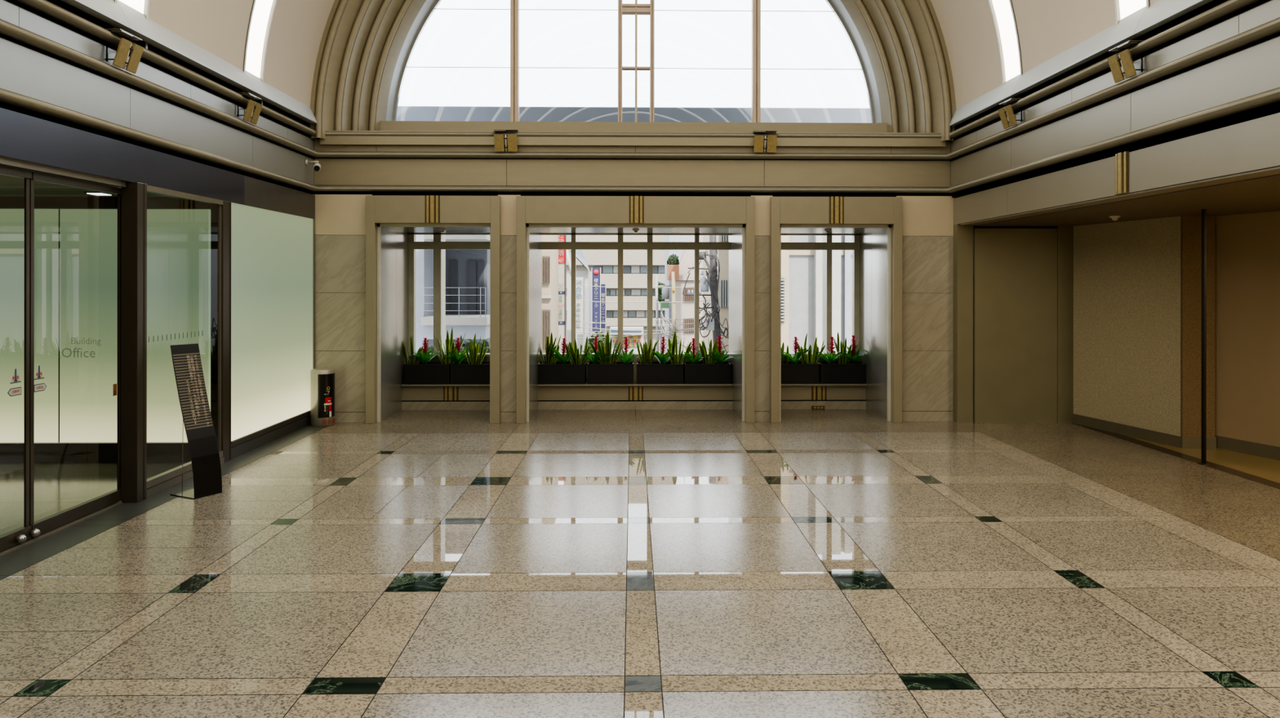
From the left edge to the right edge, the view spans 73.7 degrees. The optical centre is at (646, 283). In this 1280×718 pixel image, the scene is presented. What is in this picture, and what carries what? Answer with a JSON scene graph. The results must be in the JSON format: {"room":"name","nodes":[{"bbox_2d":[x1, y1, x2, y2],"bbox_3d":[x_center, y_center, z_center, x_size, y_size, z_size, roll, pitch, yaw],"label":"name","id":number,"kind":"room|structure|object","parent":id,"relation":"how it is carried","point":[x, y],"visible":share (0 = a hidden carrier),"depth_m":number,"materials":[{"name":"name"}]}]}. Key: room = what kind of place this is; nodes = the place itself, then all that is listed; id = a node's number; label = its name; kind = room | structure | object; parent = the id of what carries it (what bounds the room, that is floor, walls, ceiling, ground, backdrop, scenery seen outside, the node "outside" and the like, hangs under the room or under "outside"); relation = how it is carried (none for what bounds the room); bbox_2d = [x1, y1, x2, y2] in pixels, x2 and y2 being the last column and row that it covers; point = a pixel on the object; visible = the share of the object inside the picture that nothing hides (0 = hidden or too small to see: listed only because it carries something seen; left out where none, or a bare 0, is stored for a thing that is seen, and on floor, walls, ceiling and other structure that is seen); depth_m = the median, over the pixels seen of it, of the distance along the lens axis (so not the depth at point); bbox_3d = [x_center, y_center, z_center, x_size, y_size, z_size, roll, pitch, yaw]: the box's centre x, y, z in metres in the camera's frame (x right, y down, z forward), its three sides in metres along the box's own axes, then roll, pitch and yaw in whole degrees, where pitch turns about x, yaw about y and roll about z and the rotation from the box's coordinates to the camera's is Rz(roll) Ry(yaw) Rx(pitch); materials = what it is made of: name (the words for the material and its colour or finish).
{"room":"lobby","nodes":[
{"label":"lobby","id":0,"kind":"room"},
{"bbox_2d":[0,174,210,462],"bbox_3d":[-5.954,0.345,4.248,4.440,2.500,6.900,0,0,-1],"label":"wall","id":1,"kind":"structure","parent":0,"point":[76,230],"depth_m":7.63,"materials":[{"name":"grey"}]},
{"bbox_2d":[62,337,101,357],"bbox_3d":[-5.053,0.573,7.627,0.348,0.178,0.001,0,0,-1],"label":"lettering","id":2,"kind":"structure","parent":1,"relation":"attached to","point":[73,351],"depth_m":7.63},
{"bbox_2d":[84,191,114,195],"bbox_3d":[-4.627,-0.757,7.212,0.140,0.015,0.180,0,0,-1],"label":"ceiling light","id":3,"kind":"object","parent":1,"relation":"attached to","point":[87,193],"visible":0.93,"depth_m":7.15,"materials":[{"name":"metal"}]},
{"bbox_2d":[86,192,111,195],"bbox_3d":[-4.627,-0.753,7.212,0.120,0.007,0.140,0,0,-1],"label":"diffuser","id":4,"kind":"object","parent":3,"relation":"attached to","point":[93,193],"depth_m":7.16,"materials":[{"name":"white plastic"}]},
{"bbox_2d":[0,0,316,458],"bbox_3d":[-3.777,-0.233,-1.086,0.390,3.660,21.962,0,0,-1],"label":"wall","id":5,"kind":"structure","parent":0,"point":[25,71],"depth_m":6.45,"materials":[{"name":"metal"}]},
{"bbox_2d":[104,28,143,73],"bbox_3d":[-3.721,-1.646,6.067,0.145,0.250,0.270,0,0,-1],"label":"light","id":6,"kind":"object","parent":5,"relation":"attached to","point":[121,58],"visible":0.98,"depth_m":6.04,"materials":[{"name":"gold metal"}]},
{"bbox_2d":[113,0,150,20],"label":"ceiling light","id":7,"kind":"object","parent":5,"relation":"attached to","point":[141,6],"depth_m":6.41,"materials":[{"name":"metal"}]},
{"bbox_2d":[118,0,1146,19],"bbox_3d":[-0.071,-3.639,6.340,7.482,3.817,0.380,0,0,-1],"label":"diffuser","id":8,"kind":"object","parent":7,"relation":"attached to","point":[1123,8],"depth_m":6.46,"materials":[{"name":"white plastic"}]},
{"bbox_2d":[146,185,223,496],"bbox_3d":[-3.786,0.429,6.963,0.070,2.335,1.265,0,0,-1],"label":"window","id":9,"kind":"structure","parent":5,"relation":"in","point":[157,482],"depth_m":7.05,"materials":[{"name":"metal"}]},
{"bbox_2d":[236,92,262,124],"bbox_3d":[-3.755,-1.646,8.057,0.145,0.250,0.270,0,0,-1],"label":"light","id":10,"kind":"object","parent":5,"relation":"attached to","point":[247,117],"visible":0.99,"depth_m":8.02,"materials":[{"name":"gold metal"}]},
{"bbox_2d":[231,202,315,442],"bbox_3d":[-3.809,0.429,8.775,0.036,2.335,2.078,0,0,-1],"label":"window","id":11,"kind":"structure","parent":5,"relation":"in","point":[273,253],"depth_m":8.63,"materials":[{"name":"grey glass"}]},
{"bbox_2d":[305,159,320,171],"bbox_3d":[-3.751,-1.328,9.597,0.206,0.155,0.190,0,0,-1],"label":"security camera","id":12,"kind":"object","parent":5,"relation":"attached to","point":[317,166],"visible":1,"depth_m":9.56,"materials":[{"name":"white plastic"}]},
{"bbox_2d":[313,138,955,422],"bbox_3d":[0.501,-0.075,10.099,9.330,3.370,0.423,0,0,-1],"label":"wall","id":13,"kind":"structure","parent":0,"point":[927,218],"depth_m":9.93,"materials":[{"name":"beige stone"}]},
{"bbox_2d":[365,195,501,423],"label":"window","id":14,"kind":"structure","parent":13,"relation":"in","point":[393,222],"depth_m":9.97,"materials":[{"name":"metal"}]},
{"bbox_2d":[403,361,450,383],"bbox_3d":[-2.783,1.144,10.904,0.584,0.254,0.268,0,0,-1],"label":"planter box","id":15,"kind":"object","parent":14,"relation":"on","point":[432,372],"visible":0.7,"depth_m":10.77,"materials":[{"name":"plastic"}]},
{"bbox_2d":[402,336,430,364],"bbox_3d":[-2.941,0.843,10.918,0.354,0.411,0.159,0,0,-17],"label":"snake plant","id":16,"kind":"object","parent":15,"relation":"on","point":[405,353],"visible":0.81,"depth_m":10.87,"materials":[{"name":"green plant"}]},
{"bbox_2d":[409,337,439,364],"bbox_3d":[-2.817,0.869,10.871,0.428,0.360,0.364,0,0,-1],"label":"bromeliad","id":17,"kind":"object","parent":15,"relation":"on","point":[424,357],"visible":0.98,"depth_m":10.84,"materials":[{"name":"green plant"}]},
{"bbox_2d":[433,328,466,364],"bbox_3d":[-2.511,0.805,10.918,0.422,0.488,0.224,0,0,-1],"label":"snake plant","id":18,"kind":"object","parent":15,"relation":"on","point":[450,346],"visible":0.82,"depth_m":10.89,"materials":[{"name":"green plant"}]},
{"bbox_2d":[425,195,439,222],"bbox_3d":[-2.445,-0.847,9.729,0.170,0.310,0.022,0,0,-1],"label":"brass ornament","id":19,"kind":"object","parent":14,"relation":"attached to","point":[432,202],"visible":1,"depth_m":9.73,"materials":[{"name":"brown metal"}]},
{"bbox_2d":[400,383,489,386],"bbox_3d":[-2.464,1.285,10.989,1.267,0.026,0.500,0,0,-1],"label":"shelf","id":20,"kind":"object","parent":14,"relation":"attached to","point":[402,384],"depth_m":10.74,"materials":[{"name":"metal"}]},
{"bbox_2d":[443,386,458,400],"bbox_3d":[-2.479,1.390,10.797,0.190,0.182,0.022,0,0,-1],"label":"brass ornament","id":21,"kind":"object","parent":14,"relation":"attached to","point":[450,393],"visible":1,"depth_m":10.79,"materials":[{"name":"brown metal"}]},
{"bbox_2d":[450,361,489,383],"bbox_3d":[-2.190,1.145,10.914,0.590,0.254,0.268,0,0,-1],"label":"planter box","id":22,"kind":"object","parent":14,"relation":"on","point":[464,372],"visible":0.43,"depth_m":10.78,"materials":[{"name":"plastic"}]},
{"bbox_2d":[443,337,469,364],"bbox_3d":[-2.418,0.869,10.865,0.348,0.360,0.390,0,0,-1],"label":"bromeliad","id":23,"kind":"object","parent":22,"relation":"on","point":[457,358],"visible":0.96,"depth_m":10.83,"materials":[{"name":"green plant"}]},
{"bbox_2d":[465,333,487,364],"bbox_3d":[-2.201,0.842,10.927,0.191,0.415,0.260,0,0,33],"label":"snake plant","id":24,"kind":"object","parent":22,"relation":"on","point":[473,351],"visible":0.94,"depth_m":10.93,"materials":[{"name":"green plant"}]},
{"bbox_2d":[493,128,518,151],"bbox_3d":[-1.623,-1.644,9.861,0.270,0.250,0.145,0,0,-1],"label":"light","id":25,"kind":"object","parent":13,"relation":"attached to","point":[498,139],"visible":1,"depth_m":9.82,"materials":[{"name":"gold metal"}]},
{"bbox_2d":[310,0,955,141],"bbox_3d":[-0.137,-3.692,10.204,7.860,4.087,0.791,0,0,-1],"label":"trim","id":26,"kind":"structure","parent":13,"relation":"attached to","point":[362,43],"depth_m":10.12,"materials":[{"name":"beige paint"}]},
{"bbox_2d":[516,195,755,422],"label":"window","id":27,"kind":"structure","parent":13,"relation":"in","point":[734,216],"depth_m":10.21,"materials":[{"name":"metal"}]},
{"bbox_2d":[537,361,586,383],"bbox_3d":[-1.083,1.146,10.933,0.603,0.254,0.268,0,0,-1],"label":"planter box","id":28,"kind":"object","parent":27,"relation":"on","point":[557,373],"visible":0.94,"depth_m":10.80,"materials":[{"name":"plastic"}]},
{"bbox_2d":[538,332,561,364],"bbox_3d":[-1.258,0.832,10.913,0.291,0.437,0.186,0,0,12],"label":"snake plant","id":29,"kind":"object","parent":28,"relation":"on","point":[548,355],"visible":0.89,"depth_m":10.93,"materials":[{"name":"green plant"}]},
{"bbox_2d":[546,337,582,364],"bbox_3d":[-1.042,0.873,10.887,0.426,0.354,0.380,0,0,42],"label":"bromeliad","id":30,"kind":"object","parent":28,"relation":"on","point":[562,358],"visible":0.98,"depth_m":10.86,"materials":[{"name":"green plant"}]},
{"bbox_2d":[564,335,591,364],"bbox_3d":[-0.881,0.859,10.921,0.353,0.384,0.287,0,0,-24],"label":"snake plant","id":31,"kind":"object","parent":28,"relation":"on","point":[577,360],"visible":0.94,"depth_m":10.90,"materials":[{"name":"green plant"}]},
{"bbox_2d":[586,361,633,383],"bbox_3d":[-0.462,1.146,10.944,0.592,0.254,0.268,0,0,-1],"label":"planter box","id":32,"kind":"object","parent":27,"relation":"on","point":[619,372],"visible":0.98,"depth_m":10.81,"materials":[{"name":"plastic"}]},
{"bbox_2d":[581,336,610,364],"bbox_3d":[-0.651,0.865,10.904,0.392,0.371,0.373,0,0,-1],"label":"bromeliad","id":33,"kind":"object","parent":32,"relation":"on","point":[593,358],"visible":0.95,"depth_m":10.87,"materials":[{"name":"green plant"}]},
{"bbox_2d":[589,329,622,364],"bbox_3d":[-0.522,0.826,10.954,0.428,0.450,0.276,0,0,-1],"label":"snake plant","id":34,"kind":"object","parent":32,"relation":"on","point":[607,348],"visible":0.94,"depth_m":10.92,"materials":[{"name":"green plant"}]},
{"bbox_2d":[610,337,643,364],"bbox_3d":[-0.274,0.868,10.903,0.383,0.365,0.412,0,0,33],"label":"bromeliad","id":35,"kind":"object","parent":32,"relation":"on","point":[626,357],"visible":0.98,"depth_m":10.89,"materials":[{"name":"green plant"}]},
{"bbox_2d":[537,380,733,386],"bbox_3d":[-0.146,1.287,11.029,2.475,0.026,0.500,0,0,-1],"label":"shelf","id":36,"kind":"object","parent":27,"relation":"attached to","point":[586,384],"depth_m":10.78,"materials":[{"name":"metal"}]},
{"bbox_2d":[628,386,643,399],"bbox_3d":[-0.140,1.392,10.837,0.190,0.182,0.022,0,0,-1],"label":"brass ornament","id":37,"kind":"object","parent":27,"relation":"attached to","point":[635,393],"visible":1,"depth_m":10.84,"materials":[{"name":"brown metal"}]},
{"bbox_2d":[629,195,644,222],"bbox_3d":[-0.117,-0.845,9.769,0.170,0.310,0.022,0,0,-1],"label":"brass ornament","id":38,"kind":"object","parent":27,"relation":"attached to","point":[636,202],"visible":1,"depth_m":9.77,"materials":[{"name":"brown metal"}]},
{"bbox_2d":[636,361,683,383],"bbox_3d":[0.165,1.147,10.954,0.590,0.254,0.268,0,0,-1],"label":"planter box","id":39,"kind":"object","parent":27,"relation":"on","point":[655,372],"visible":0.94,"depth_m":10.82,"materials":[{"name":"plastic"}]},
{"bbox_2d":[636,333,659,364],"bbox_3d":[0.018,0.852,10.960,0.237,0.398,0.180,0,0,32],"label":"snake plant","id":40,"kind":"object","parent":39,"relation":"on","point":[646,353],"visible":0.92,"depth_m":10.95,"materials":[{"name":"green plant"}]},
{"bbox_2d":[651,336,676,363],"bbox_3d":[0.212,0.866,10.914,0.341,0.371,0.382,0,0,-1],"label":"bromeliad","id":41,"kind":"object","parent":39,"relation":"on","point":[662,358],"visible":0.93,"depth_m":10.90,"materials":[{"name":"green plant"}]},
{"bbox_2d":[666,331,692,364],"bbox_3d":[0.402,0.824,10.930,0.334,0.455,0.269,0,0,26],"label":"snake plant","id":42,"kind":"object","parent":39,"relation":"on","point":[673,345],"visible":0.91,"depth_m":10.92,"materials":[{"name":"green plant"}]},
{"bbox_2d":[683,361,731,383],"bbox_3d":[0.775,1.147,10.965,0.596,0.254,0.268,0,0,-1],"label":"planter box","id":43,"kind":"object","parent":27,"relation":"on","point":[700,372],"visible":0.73,"depth_m":10.84,"materials":[{"name":"plastic"}]},
{"bbox_2d":[682,337,711,363],"bbox_3d":[0.609,0.875,10.907,0.420,0.353,0.378,0,0,-40],"label":"bromeliad","id":44,"kind":"object","parent":43,"relation":"on","point":[693,358],"visible":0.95,"depth_m":10.91,"materials":[{"name":"green plant"}]},
{"bbox_2d":[698,337,719,363],"bbox_3d":[0.802,0.860,10.946,0.276,0.383,0.217,0,0,-1],"label":"snake plant","id":45,"kind":"object","parent":43,"relation":"on","point":[702,347],"visible":0.85,"depth_m":10.98,"materials":[{"name":"green plant"}]},
{"bbox_2d":[706,335,733,363],"bbox_3d":[0.921,0.860,10.910,0.338,0.383,0.416,0,0,-1],"label":"bromeliad","id":46,"kind":"object","parent":43,"relation":"on","point":[721,357],"visible":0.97,"depth_m":10.91,"materials":[{"name":"green plant"}]},
{"bbox_2d":[752,130,777,152],"bbox_3d":[1.371,-1.642,9.912,0.270,0.250,0.145,0,0,-1],"label":"light","id":47,"kind":"object","parent":13,"relation":"attached to","point":[758,140],"visible":1,"depth_m":9.87,"materials":[{"name":"gold metal"}]},
{"bbox_2d":[0,408,1279,717],"bbox_3d":[0.005,1.602,-0.350,18.000,0.004,23.300,0,0,-1],"label":"floor","id":48,"kind":"structure","parent":0,"point":[612,562],"depth_m":4.67,"materials":[{"name":"stone"}]},
{"bbox_2d":[0,156,125,555],"bbox_3d":[-3.802,0.429,3.570,0.120,2.335,5.270,0,0,-1],"label":"track","id":49,"kind":"object","parent":48,"relation":"on","point":[4,162],"visible":0.8,"depth_m":5.50,"materials":[{"name":"metal"}]},
{"bbox_2d":[0,165,31,551],"bbox_3d":[-3.802,0.446,4.766,0.091,2.278,1.062,0,0,-1],"label":"door","id":50,"kind":"structure","parent":49,"relation":"attached to","point":[20,535],"depth_m":5.27,"materials":[{"name":"clear glass"}]},
{"bbox_2d":[29,171,120,537],"bbox_3d":[-3.820,0.446,5.760,0.091,2.278,0.981,0,0,-1],"label":"door","id":51,"kind":"structure","parent":49,"relation":"attached to","point":[40,526],"depth_m":5.52,"materials":[{"name":"clear glass"}]},
{"bbox_2d":[120,182,146,502],"bbox_3d":[-3.771,0.429,6.276,0.124,2.335,0.114,0,0,-1],"label":"post","id":52,"kind":"object","parent":48,"relation":"on","point":[134,195],"visible":0.96,"depth_m":6.22,"materials":[{"name":"brown metal"}]},
{"bbox_2d":[169,342,222,498],"bbox_3d":[-3.422,1.032,6.483,0.285,1.130,0.229,0,0,27],"label":"sign stand","id":53,"kind":"object","parent":48,"relation":"on","point":[186,358],"visible":1,"depth_m":6.47,"materials":[{"name":"black paint"}]},
{"bbox_2d":[210,200,231,462],"bbox_3d":[-3.825,0.429,7.667,0.116,2.335,0.144,0,0,-1],"label":"post","id":54,"kind":"object","parent":48,"relation":"on","point":[226,206],"visible":0.74,"depth_m":7.59,"materials":[{"name":"brown metal"}]},
{"bbox_2d":[310,367,334,426],"bbox_3d":[-3.653,1.280,9.627,0.264,0.634,0.260,0,0,-1],"label":"fire extinguisher cabinet","id":55,"kind":"object","parent":48,"relation":"on","point":[322,380],"visible":1,"depth_m":9.52,"materials":[{"name":"metal"}]},
{"bbox_2d":[1198,208,1209,465],"bbox_3d":[4.940,0.473,7.566,0.050,2.262,0.080,0,0,-1],"label":"post","id":56,"kind":"object","parent":48,"relation":"on","point":[1203,437],"visible":1,"depth_m":7.55,"materials":[{"name":"metal"}]},
{"bbox_2d":[148,0,1159,109],"bbox_3d":[0.057,-3.400,-1.114,7.960,4.771,22.170,0,0,-1],"label":"ceiling","id":57,"kind":"structure","parent":0,"point":[1047,28],"depth_m":8.61,"materials":[{"name":"beige paint"}]},
{"bbox_2d":[243,0,276,82],"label":"ceiling light","id":58,"kind":"object","parent":57,"relation":"attached to","point":[261,14],"depth_m":8.34,"materials":[{"name":"metal"}]},
{"bbox_2d":[988,0,1022,85],"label":"ceiling light","id":59,"kind":"object","parent":57,"relation":"attached to","point":[1002,11],"depth_m":8.46,"materials":[{"name":"metal"}]},
{"bbox_2d":[890,335,891,419],"bbox_3d":[0.567,0.300,10.636,9.300,3.800,1.350,0,0,-1],"label":"wall","id":60,"kind":"structure","parent":0,"point":[891,335],"depth_m":10.01,"materials":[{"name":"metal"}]},
{"bbox_2d":[769,196,902,422],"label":"window","id":61,"kind":"structure","parent":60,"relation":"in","point":[874,224],"depth_m":10.06,"materials":[{"name":"metal"}]},
{"bbox_2d":[781,361,819,383],"bbox_3d":[1.892,1.148,10.984,0.606,0.254,0.268,0,0,-1],"label":"planter box","id":62,"kind":"object","parent":61,"relation":"on","point":[799,372],"visible":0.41,"depth_m":10.86,"materials":[{"name":"plastic"}]},
{"bbox_2d":[781,342,788,363],"bbox_3d":[1.707,0.891,10.995,0.238,0.324,0.131,0,0,-1],"label":"snake plant","id":63,"kind":"object","parent":62,"relation":"on","point":[783,344],"visible":0.24,"depth_m":11.01,"materials":[{"name":"green plant"}]},
{"bbox_2d":[782,336,809,363],"bbox_3d":[1.909,0.867,10.915,0.417,0.371,0.440,0,0,-1],"label":"bromeliad","id":64,"kind":"object","parent":62,"relation":"on","point":[794,358],"visible":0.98,"depth_m":10.91,"materials":[{"name":"green plant"}]},
{"bbox_2d":[796,333,825,363],"bbox_3d":[2.102,0.839,11.015,0.370,0.428,0.172,0,0,-7],"label":"snake plant","id":65,"kind":"object","parent":62,"relation":"on","point":[815,358],"visible":0.91,"depth_m":10.99,"materials":[{"name":"green plant"}]},
{"bbox_2d":[811,386,826,399],"bbox_3d":[2.198,1.394,10.877,0.190,0.182,0.022,0,0,-1],"label":"brass ornament","id":66,"kind":"object","parent":61,"relation":"attached to","point":[818,393],"visible":1,"depth_m":10.88,"materials":[{"name":"brown metal"}]},
{"bbox_2d":[781,382,866,386],"bbox_3d":[2.166,1.289,11.069,1.255,0.026,0.500,0,0,-1],"label":"shelf","id":67,"kind":"object","parent":61,"relation":"attached to","point":[782,384],"depth_m":10.82,"materials":[{"name":"metal"}]},
{"bbox_2d":[829,196,844,223],"bbox_3d":[2.183,-0.843,9.808,0.170,0.310,0.022,0,0,-1],"label":"brass ornament","id":68,"kind":"object","parent":61,"relation":"attached to","point":[836,203],"visible":1,"depth_m":9.80,"materials":[{"name":"brown metal"}]},
{"bbox_2d":[816,361,866,383],"bbox_3d":[2.529,1.149,10.995,0.639,0.254,0.268,0,0,-1],"label":"planter box","id":69,"kind":"object","parent":61,"relation":"on","point":[828,373],"visible":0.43,"depth_m":10.86,"materials":[{"name":"plastic"}]},
{"bbox_2d":[812,336,844,363],"bbox_3d":[2.379,0.868,10.955,0.370,0.371,0.404,0,0,39],"label":"bromeliad","id":70,"kind":"object","parent":69,"relation":"on","point":[832,357],"visible":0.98,"depth_m":10.94,"materials":[{"name":"green plant"}]},
{"bbox_2d":[822,330,860,363],"bbox_3d":[2.524,0.832,11.001,0.495,0.443,0.252,0,0,-12],"label":"snake plant","id":71,"kind":"object","parent":69,"relation":"on","point":[842,346],"visible":0.81,"depth_m":10.98,"materials":[{"name":"green plant"}]},
{"bbox_2d":[840,334,866,363],"bbox_3d":[2.615,0.859,10.945,0.353,0.389,0.403,0,0,-1],"label":"bromeliad","id":72,"kind":"object","parent":69,"relation":"on","point":[855,358],"visible":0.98,"depth_m":10.93,"materials":[{"name":"green plant"}]},
{"bbox_2d":[949,0,1279,460],"bbox_3d":[6.353,-0.224,-0.912,5.328,3.660,21.962,0,0,-1],"label":"wall","id":73,"kind":"structure","parent":0,"point":[1065,311],"depth_m":8.32,"materials":[{"name":"paint"}]},
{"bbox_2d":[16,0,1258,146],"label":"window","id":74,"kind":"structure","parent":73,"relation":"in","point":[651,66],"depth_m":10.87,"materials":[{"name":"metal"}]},
{"bbox_2d":[0,17,1279,159],"bbox_3d":[0.044,-1.488,-1.012,7.460,0.072,21.975,0,0,-1],"label":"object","id":75,"kind":"object","parent":73,"relation":"attached to","point":[1272,27],"visible":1,"depth_m":7.65,"materials":[{"name":"metal"}]},
{"bbox_2d":[0,0,1279,197],"bbox_3d":[0.044,-1.430,-1.014,7.490,0.860,21.970,0,0,-1],"label":"groove","id":76,"kind":"object","parent":73,"relation":"attached to","point":[1272,108],"visible":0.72,"depth_m":6.53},
{"bbox_2d":[0,86,1279,193],"bbox_3d":[0.043,-1.090,-1.012,7.460,0.072,21.975,0,0,-1],"label":"cornice molding","id":77,"kind":"structure","parent":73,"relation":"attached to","point":[1272,95],"depth_m":7.52,"materials":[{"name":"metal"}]},
{"bbox_2d":[998,97,1022,128],"bbox_3d":[3.527,-1.640,8.262,0.145,0.250,0.270,0,0,-1],"label":"light","id":78,"kind":"object","parent":73,"relation":"attached to","point":[1011,121],"visible":0.98,"depth_m":8.22,"materials":[{"name":"gold metal"}]},
{"bbox_2d":[1109,214,1120,220],"bbox_3d":[4.543,-0.633,8.279,0.100,0.050,0.100,0,0,-1],"label":"ceiling detector","id":79,"kind":"object","parent":73,"relation":"attached to","point":[1115,217],"visible":1,"depth_m":8.25,"materials":[{"name":"white plastic"}]},
{"bbox_2d":[1115,151,1128,195],"bbox_3d":[3.617,-0.841,6.513,0.022,0.312,0.180,0,0,-1],"label":"brass ornament","id":80,"kind":"object","parent":73,"relation":"attached to","point":[1122,159],"visible":1,"depth_m":6.49,"materials":[{"name":"brown metal"}]},
{"bbox_2d":[1107,40,1143,83],"bbox_3d":[3.561,-1.640,6.332,0.145,0.250,0.270,0,0,-1],"label":"light","id":81,"kind":"object","parent":73,"relation":"attached to","point":[1125,57],"visible":0.98,"depth_m":6.30,"materials":[{"name":"gold metal"}]},
{"bbox_2d":[1114,0,1150,25],"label":"ceiling light","id":82,"kind":"object","parent":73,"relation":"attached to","point":[1124,8],"depth_m":6.49,"materials":[{"name":"metal"}]},
{"label":"outside","id":83,"kind":"structure","parent":0,"visible":0},
{"bbox_2d":[576,276,584,352],"bbox_3d":[-2.051,1.383,26.054,0.301,3.146,0.230,0,0,-1],"label":"sign","id":84,"kind":"object","parent":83,"point":[580,280],"visible":0.77,"depth_m":25.97,"materials":[{"name":"white plastic"}]},
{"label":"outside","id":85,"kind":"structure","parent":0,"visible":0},
{"bbox_3d":[-1.136,6.699,65.690,120.000,0.200,108.600,0,0,-1],"label":"ground","id":86,"kind":"structure","parent":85,"visible":0},
{"bbox_2d":[415,234,489,351],"bbox_3d":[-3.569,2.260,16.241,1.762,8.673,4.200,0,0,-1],"label":"building","id":87,"kind":"structure","parent":86,"relation":"on","point":[467,270],"depth_m":15.01,"materials":[{"name":"white concrete"}]},
{"bbox_2d":[421,335,489,352],"bbox_3d":[-2.865,3.283,13.254,1.372,4.995,1.335,0,0,-1],"label":"tree","id":88,"kind":"object","parent":86,"relation":"on","point":[466,344],"visible":0.06,"depth_m":13.18,"materials":[{"name":"green plant"}]},
{"bbox_2d":[542,235,558,352],"bbox_3d":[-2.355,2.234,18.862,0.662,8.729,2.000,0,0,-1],"label":"building","id":89,"kind":"structure","parent":86,"relation":"on","point":[549,257],"depth_m":17.97,"materials":[{"name":"white concrete"}]},
{"bbox_2d":[558,235,566,352],"bbox_3d":[-2.008,2.589,20.023,0.232,8.019,0.190,0,0,-1],"label":"sign","id":90,"kind":"object","parent":86,"relation":"on","point":[562,253],"visible":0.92,"depth_m":19.97,"materials":[{"name":"white plastic"}]},
{"bbox_2d":[566,235,593,352],"bbox_3d":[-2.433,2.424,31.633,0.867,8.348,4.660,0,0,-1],"label":"building","id":91,"kind":"structure","parent":86,"relation":"on","point":[587,274],"depth_m":29.96,"materials":[{"name":"white concrete"}]},
{"bbox_2d":[587,331,605,352],"bbox_3d":[-1.540,3.084,26.972,0.773,3.137,0.797,0,0,-1],"label":"street tree","id":92,"kind":"object","parent":86,"relation":"on","point":[590,340],"visible":0.36,"depth_m":26.84,"materials":[{"name":"green plant"}]},
{"bbox_2d":[566,235,665,352],"bbox_3d":[-1.654,-1.550,53.630,6.505,16.296,8.700,0,0,-1],"label":"office block","id":93,"kind":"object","parent":86,"relation":"on","point":[634,261],"visible":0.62,"depth_m":49.31,"materials":[{"name":"beige concrete"}]},
{"bbox_2d":[609,326,643,352],"bbox_3d":[-1.056,3.669,45.264,1.752,2.775,2.650,0,0,-1],"label":"shop","id":94,"kind":"structure","parent":86,"relation":"on","point":[633,340],"depth_m":44.57,"materials":[{"name":"ceramic"}]},
{"bbox_2d":[654,281,665,351],"bbox_3d":[0.684,3.271,41.000,0.632,6.746,0.632,0,0,-1],"label":"traffic light","id":95,"kind":"object","parent":86,"relation":"on","point":[660,289],"visible":0.46,"depth_m":40.97,"materials":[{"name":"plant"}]},
{"bbox_2d":[655,275,671,351],"bbox_3d":[0.640,3.145,31.922,0.652,6.910,0.286,0,0,-1],"label":"pole","id":96,"kind":"object","parent":86,"relation":"on","point":[665,291],"visible":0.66,"depth_m":31.96,"materials":[{"name":"grey metal"}]},
{"bbox_2d":[671,271,676,352],"bbox_3d":[0.772,3.134,24.002,0.158,6.932,0.150,0,0,-1],"label":"pole","id":97,"kind":"object","parent":86,"relation":"on","point":[673,304],"visible":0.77,"depth_m":23.97,"materials":[{"name":"grey concrete"}]},
{"bbox_2d":[576,284,711,346],"bbox_3d":[-0.079,0.928,24.001,3.894,1.773,0.336,0,0,-1],"label":"wires","id":98,"kind":"object","parent":97,"relation":"attached to","point":[668,319],"visible":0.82,"depth_m":23.96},
{"bbox_2d":[664,235,702,352],"bbox_3d":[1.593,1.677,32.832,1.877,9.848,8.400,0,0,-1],"label":"building","id":99,"kind":"structure","parent":86,"relation":"on","point":[683,309],"depth_m":30.03,"materials":[{"name":"tile"}]},
{"bbox_2d":[666,264,679,279],"bbox_3d":[0.893,-0.369,29.370,0.353,0.519,1.500,0,0,-1],"label":"planter","id":100,"kind":"object","parent":99,"relation":"on","point":[670,268],"depth_m":28.62,"materials":[{"name":"ceramic"}]},
{"bbox_2d":[666,253,679,264],"bbox_3d":[0.891,-0.776,29.020,0.442,0.477,0.486,0,0,-1],"label":"shrub","id":101,"kind":"object","parent":100,"relation":"in","point":[673,259],"visible":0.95,"depth_m":28.91,"materials":[{"name":"green plant"}]},
{"bbox_2d":[682,235,728,351],"bbox_3d":[1.360,2.558,19.797,1.070,8.087,0.678,0,0,-1],"label":"utility pole","id":102,"kind":"object","parent":86,"relation":"on","point":[713,324],"visible":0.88,"depth_m":19.70,"materials":[{"name":"grey concrete"}]},
{"bbox_2d":[702,235,728,352],"bbox_3d":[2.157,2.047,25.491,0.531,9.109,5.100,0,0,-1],"label":"building","id":103,"kind":"structure","parent":86,"relation":"on","point":[722,255],"depth_m":23.04,"materials":[{"name":"white concrete"}]},
{"bbox_2d":[781,235,852,352],"bbox_3d":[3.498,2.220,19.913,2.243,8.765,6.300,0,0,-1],"label":"building","id":104,"kind":"structure","parent":86,"relation":"on","point":[801,269],"depth_m":17.00,"materials":[{"name":"white concrete"}]},
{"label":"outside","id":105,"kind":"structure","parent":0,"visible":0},
{"bbox_2d":[591,267,600,334],"bbox_3d":[-1.660,1.016,28.036,0.306,3.063,0.180,0,0,-1],"label":"sign","id":106,"kind":"object","parent":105,"point":[596,272],"visible":0.98,"depth_m":27.97,"materials":[{"name":"blue plastic"}]},
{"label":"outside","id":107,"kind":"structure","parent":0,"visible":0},
{"bbox_2d":[600,284,606,335],"bbox_3d":[-1.644,1.414,32.036,0.236,2.771,0.180,0,0,-1],"label":"sign","id":108,"kind":"object","parent":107,"point":[603,290],"visible":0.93,"depth_m":31.98,"materials":[{"name":"plastic"}]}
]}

